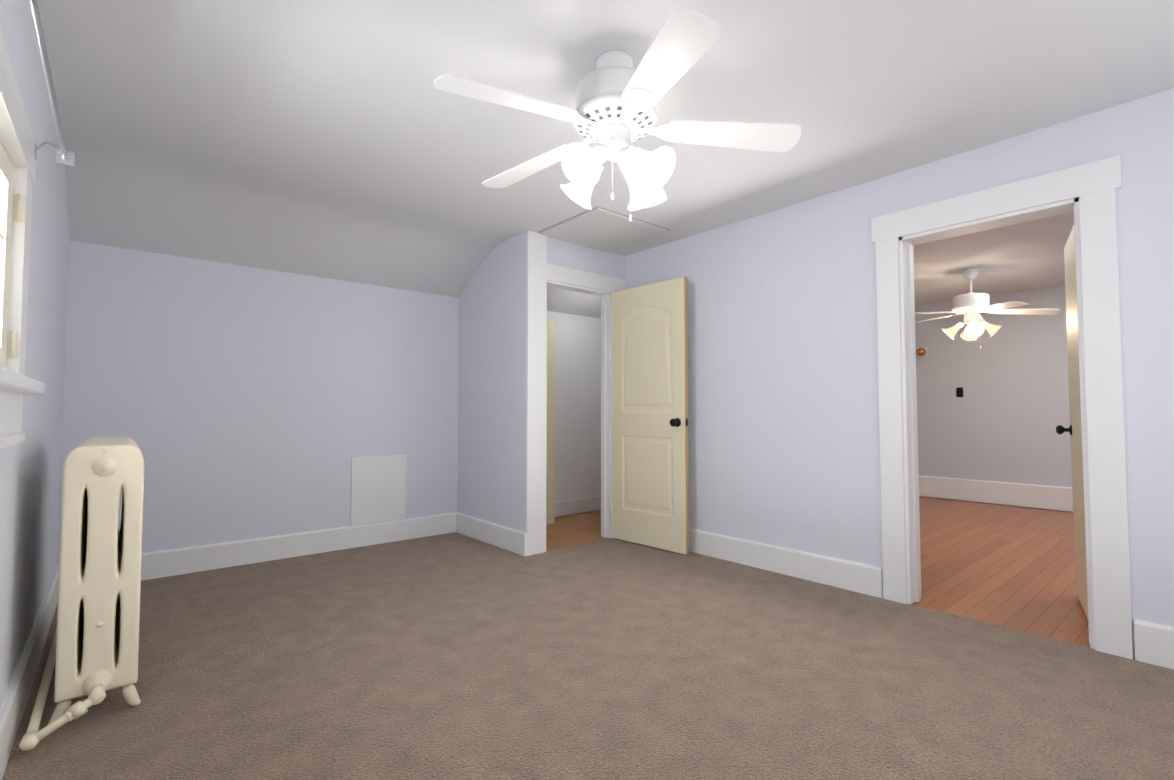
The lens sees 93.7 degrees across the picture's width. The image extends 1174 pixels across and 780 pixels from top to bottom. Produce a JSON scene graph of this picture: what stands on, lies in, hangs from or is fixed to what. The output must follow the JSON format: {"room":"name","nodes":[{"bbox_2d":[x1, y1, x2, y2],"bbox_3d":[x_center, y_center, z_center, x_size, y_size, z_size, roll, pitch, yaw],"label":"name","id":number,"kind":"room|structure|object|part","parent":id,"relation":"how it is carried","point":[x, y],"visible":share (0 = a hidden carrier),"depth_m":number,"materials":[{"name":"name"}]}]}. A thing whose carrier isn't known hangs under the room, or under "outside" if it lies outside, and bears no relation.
{"room":"empty bedroom","nodes":[
{"label":"empty bedroom","id":0,"kind":"room"},
{"bbox_2d":[0,0,69,706],"bbox_3d":[-1.455,-0.202,1.226,0.150,2.790,5.440,2,-3,-40],"label":"wall","id":1,"kind":"structure","parent":0,"point":[30,473],"depth_m":2.11,"materials":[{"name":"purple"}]},
{"bbox_2d":[0,29,35,448],"bbox_3d":[-1.473,-0.325,1.275,0.180,0.930,1.040,2,-3,-40],"label":"window","id":2,"kind":"structure","parent":1,"relation":"in","point":[17,140],"depth_m":1.57,"materials":[{"name":"white"}]},
{"bbox_3d":[-1.450,-0.354,1.296,0.032,0.612,0.742,2,-3,-39],"label":"window sash","id":3,"kind":"part","parent":2,"relation":"part of","materials":[{"name":"white wood"}]},
{"bbox_3d":[-1.660,-0.332,1.601,0.023,0.480,0.012,2,-3,-40],"label":"window hinges","id":4,"kind":"part","parent":2,"relation":"part of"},
{"bbox_2d":[28,0,74,167],"bbox_3d":[-1.123,-0.743,1.087,0.102,0.100,1.766,2,-3,-40],"label":"curtain rod","id":5,"kind":"object","parent":2,"relation":"attached to","point":[65,157],"visible":1,"depth_m":1.30,"materials":[{"name":"grey metal"}]},
{"bbox_2d":[0,366,44,393],"bbox_3d":[-1.460,-0.025,1.274,0.215,0.040,1.070,2,-3,-40],"label":"window sill","id":6,"kind":"structure","parent":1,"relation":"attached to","point":[12,381],"depth_m":1.34,"materials":[{"name":"white wood"}]},
{"bbox_2d":[0,564,58,779],"bbox_3d":[-1.390,1.012,1.233,0.020,0.165,5.140,2,-3,-40],"label":"baseboard","id":7,"kind":"structure","parent":1,"relation":"attached to","point":[12,707],"depth_m":1.95,"materials":[{"name":"white wood"}]},
{"bbox_2d":[57,240,600,563],"bbox_3d":[-1.361,-0.061,4.777,4.900,2.790,0.150,2,-3,-40],"label":"wall","id":8,"kind":"structure","parent":0,"point":[236,402],"depth_m":3.90,"materials":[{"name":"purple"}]},
{"bbox_2d":[141,513,455,580],"bbox_3d":[-2.094,1.121,3.994,2.530,0.165,0.020,2,-3,-40],"label":"baseboard","id":9,"kind":"structure","parent":8,"relation":"attached to","point":[167,563],"depth_m":3.93,"materials":[{"name":"white wood"}]},
{"bbox_2d":[350,455,405,525],"bbox_3d":[-1.655,0.790,4.386,0.430,0.522,0.012,2,-3,-40],"label":"access panel","id":10,"kind":"object","parent":8,"relation":"attached to","point":[378,488],"depth_m":4.37,"materials":[{"name":"white paint"}]},
{"bbox_2d":[554,495,600,516],"bbox_3d":[-0.305,1.189,5.516,1.970,0.150,0.020,2,-3,-40],"label":"baseboard","id":11,"kind":"structure","parent":8,"relation":"attached to","point":[575,505],"depth_m":5.68,"materials":[{"name":"white wood"}]},
{"bbox_2d":[457,231,526,531],"bbox_3d":[-0.775,-0.073,4.482,0.050,2.790,1.060,2,-3,-40],"label":"wall","id":12,"kind":"structure","parent":0,"point":[491,482],"depth_m":4.40,"materials":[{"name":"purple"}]},
{"bbox_2d":[456,512,526,555],"bbox_3d":[-0.795,1.137,4.404,0.020,0.165,1.080,2,-3,-40],"label":"baseboard","id":13,"kind":"structure","parent":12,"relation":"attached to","point":[506,538],"depth_m":4.32,"materials":[{"name":"white wood"}]},
{"bbox_2d":[547,237,624,279],"bbox_3d":[-0.058,-0.075,4.429,0.973,2.790,0.050,2,-3,-40],"label":"wall","id":14,"kind":"structure","parent":0,"point":[562,253],"depth_m":4.47,"materials":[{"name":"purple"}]},
{"bbox_2d":[525,231,626,555],"bbox_3d":[-0.087,0.025,4.421,1.023,2.390,0.126,2,-3,-40],"label":"door frame","id":15,"kind":"structure","parent":14,"relation":"attached to","point":[542,274],"depth_m":4.14,"materials":[{"name":"white wood"}]},
{"bbox_2d":[610,314,611,515],"bbox_3d":[0.202,0.204,4.568,0.011,1.670,0.012,2,-3,-43],"label":"closet door hinge","id":16,"kind":"object","parent":14,"relation":"attached to","point":[611,410],"visible":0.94,"depth_m":4.56,"materials":[{"name":"white metal"}]},
{"bbox_2d":[612,277,688,554],"bbox_3d":[0.476,0.189,4.306,0.035,2.028,0.745,2,-3,-43],"label":"closet door","id":17,"kind":"structure","parent":14,"relation":"in","point":[650,489],"depth_m":4.26,"materials":[{"name":"beige wood"}]},
{"bbox_2d":[670,418,687,426],"bbox_3d":[0.695,0.239,4.069,0.175,0.066,0.104,2,-3,-43],"label":"door knob","id":18,"kind":"object","parent":17,"relation":"attached to","point":[676,422],"depth_m":4.04,"materials":[{"name":"black metal"}]},
{"bbox_2d":[2,532,1173,779],"bbox_3d":[-0.102,1.198,2.323,3.703,0.120,5.440,2,-3,-40],"label":"floor carpet","id":19,"kind":"object","parent":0,"point":[452,656],"visible":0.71,"depth_m":2.12,"materials":[{"name":"brown carpet"}]},
{"bbox_2d":[19,436,143,750],"bbox_3d":[-2.057,0.670,2.304,0.289,0.926,1.447,2,-3,-40],"label":"radiator","id":20,"kind":"object","parent":19,"relation":"on","point":[94,652],"visible":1,"depth_m":1.88,"materials":[{"name":"beige metal"}]},
{"bbox_2d":[37,0,1173,317],"bbox_3d":[1.901,-1.222,3.534,8.200,0.868,6.340,2,-3,-40],"label":"ceiling","id":21,"kind":"structure","parent":0,"point":[345,140],"depth_m":2.47,"materials":[{"name":"white paint"}]},
{"bbox_2d":[538,206,669,250],"bbox_3d":[0.123,-1.181,4.095,0.720,0.026,0.680,2,-3,-40],"label":"attic hatch","id":22,"kind":"object","parent":21,"relation":"in","point":[600,228],"depth_m":4.04,"materials":[{"name":"white paint"}]},
{"bbox_2d":[433,9,801,221],"bbox_3d":[0.066,-0.944,2.096,1.316,0.637,1.335,2,-3,-40],"label":"ceiling fan","id":23,"kind":"object","parent":21,"relation":"hanging from","point":[614,113],"visible":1,"depth_m":2.01,"materials":[{"name":"white"}]},
{"bbox_3d":[-0.265,-0.979,1.852,0.495,0.068,0.148,2,-3,-34],"label":"blade","id":24,"kind":"part","parent":23,"relation":"part of","materials":[{"name":"white"}]},
{"bbox_3d":[-0.251,-0.958,2.381,0.495,0.068,0.148,-2,-3,38],"label":"blade","id":25,"kind":"part","parent":23,"relation":"part of","materials":[{"name":"white wood"}]},
{"bbox_3d":[0.128,-0.785,2.051,0.083,0.315,0.034,2,-3,-40],"label":"pull chain","id":26,"kind":"part","parent":23,"relation":"part of","materials":[{"name":"white metal"}]},
{"bbox_3d":[0.257,-0.952,2.532,0.148,0.068,0.495,-1,-2,20],"label":"blade","id":27,"kind":"part","parent":23,"relation":"part of","materials":[{"name":"white"}]},
{"bbox_3d":[0.234,-0.986,1.675,0.148,0.068,0.495,1,-2,-16],"label":"blade","id":28,"kind":"part","parent":23,"relation":"part of","materials":[{"name":"white wood"}]},
{"bbox_3d":[0.557,-0.969,2.095,0.495,0.068,0.148,0,-2,2],"label":"blade","id":29,"kind":"part","parent":23,"relation":"part of","materials":[{"name":"white"}]},
{"bbox_2d":[915,268,1059,348],"bbox_3d":[3.624,-0.760,5.233,1.264,0.757,1.258,2,-3,-40],"label":"fan","id":30,"kind":"object","parent":21,"relation":"hanging from","point":[970,305],"visible":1,"depth_m":5.09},
{"bbox_3d":[3.211,-0.714,5.086,0.470,0.065,0.141,1,-2,-14],"label":"blade","id":31,"kind":"part","parent":30,"relation":"part of","materials":[{"name":"white wood"}]},
{"bbox_3d":[3.599,-0.726,4.766,0.141,0.065,0.470,0,-2,4],"label":"blade","id":32,"kind":"part","parent":30,"relation":"part of","materials":[{"name":"white wood"}]},
{"bbox_3d":[4.024,-0.716,5.036,0.470,0.065,0.141,-1,-2,22],"label":"blade","id":33,"kind":"part","parent":30,"relation":"part of","materials":[{"name":"white wood"}]},
{"bbox_2d":[546,496,1089,647],"bbox_3d":[2.922,1.280,4.305,5.520,0.112,6.340,2,-3,-40],"label":"floor","id":34,"kind":"structure","parent":0,"point":[1011,567],"depth_m":3.88,"materials":[{"name":"brown wood"}]},
{"bbox_2d":[546,319,554,523],"bbox_3d":[-0.478,0.289,5.114,0.430,1.930,0.020,2,-3,-40],"label":"board","id":35,"kind":"object","parent":34,"relation":"on","point":[550,472],"visible":0.36,"depth_m":5.22,"materials":[{"name":"beige wood"}]},
{"bbox_2d":[625,88,1173,657],"bbox_3d":[1.741,-0.124,3.183,0.150,2.790,4.280,2,-3,-40],"label":"wall","id":36,"kind":"structure","parent":0,"point":[783,386],"depth_m":3.32,"materials":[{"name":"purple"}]},
{"bbox_2d":[689,528,882,597],"bbox_3d":[0.991,1.117,3.884,0.020,0.165,2.067,2,-3,-40],"label":"baseboard","id":37,"kind":"structure","parent":36,"relation":"attached to","point":[851,576],"depth_m":3.50,"materials":[{"name":"white wood"}]},
{"bbox_2d":[871,155,1132,658],"bbox_3d":[2.052,0.076,2.806,0.194,2.160,1.037,2,-3,-40],"label":"door frame","id":38,"kind":"structure","parent":36,"relation":"attached to","point":[1085,193],"depth_m":2.53,"materials":[{"name":"white wood"}]},
{"bbox_2d":[1064,226,1087,618],"bbox_3d":[2.590,0.152,2.880,0.035,1.990,0.760,-2,-3,37],"label":"hall door","id":39,"kind":"structure","parent":36,"relation":"in","point":[1075,423],"depth_m":2.96,"materials":[{"name":"beige wood"}]},
{"bbox_2d":[1056,425,1071,434],"bbox_3d":[2.732,0.228,3.157,0.069,0.060,0.060,-2,-3,37],"label":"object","id":40,"kind":"structure","parent":39,"relation":"attached to","point":[1060,429],"depth_m":3.15,"materials":[{"name":"black metal"}]},
{"bbox_2d":[1134,619,1173,668],"bbox_3d":[2.641,1.040,1.947,0.020,0.165,1.002,2,-3,-40],"label":"baseboard","id":41,"kind":"structure","parent":36,"relation":"attached to","point":[1154,643],"depth_m":2.28,"materials":[{"name":"white wood"}]},
{"bbox_2d":[915,286,1071,511],"bbox_3d":[5.342,-0.026,5.656,0.150,2.790,5.180,2,-3,-40],"label":"wall","id":42,"kind":"structure","parent":0,"point":[1004,416],"depth_m":6.29,"materials":[{"name":"grey paint"}]},
{"bbox_2d":[916,347,927,357],"bbox_3d":[4.162,-0.474,6.863,0.107,0.130,0.110,2,-3,-40],"label":"sconce","id":43,"kind":"object","parent":42,"relation":"attached to","point":[921,352],"visible":1,"depth_m":6.85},
{"bbox_2d":[956,387,962,396],"bbox_3d":[4.452,0.028,6.578,0.010,0.115,0.070,2,-3,-40],"label":"hall light switch","id":44,"kind":"object","parent":42,"relation":"attached to","point":[959,391],"visible":1,"depth_m":6.58,"materials":[{"name":"black plastic"}]},
{"bbox_2d":[919,475,1072,511],"bbox_3d":[5.245,1.142,5.593,0.020,0.250,4.980,2,-3,-40],"label":"baseboard","id":45,"kind":"structure","parent":42,"relation":"attached to","point":[1036,496],"depth_m":6.25,"materials":[{"name":"white wood"}]}
]}

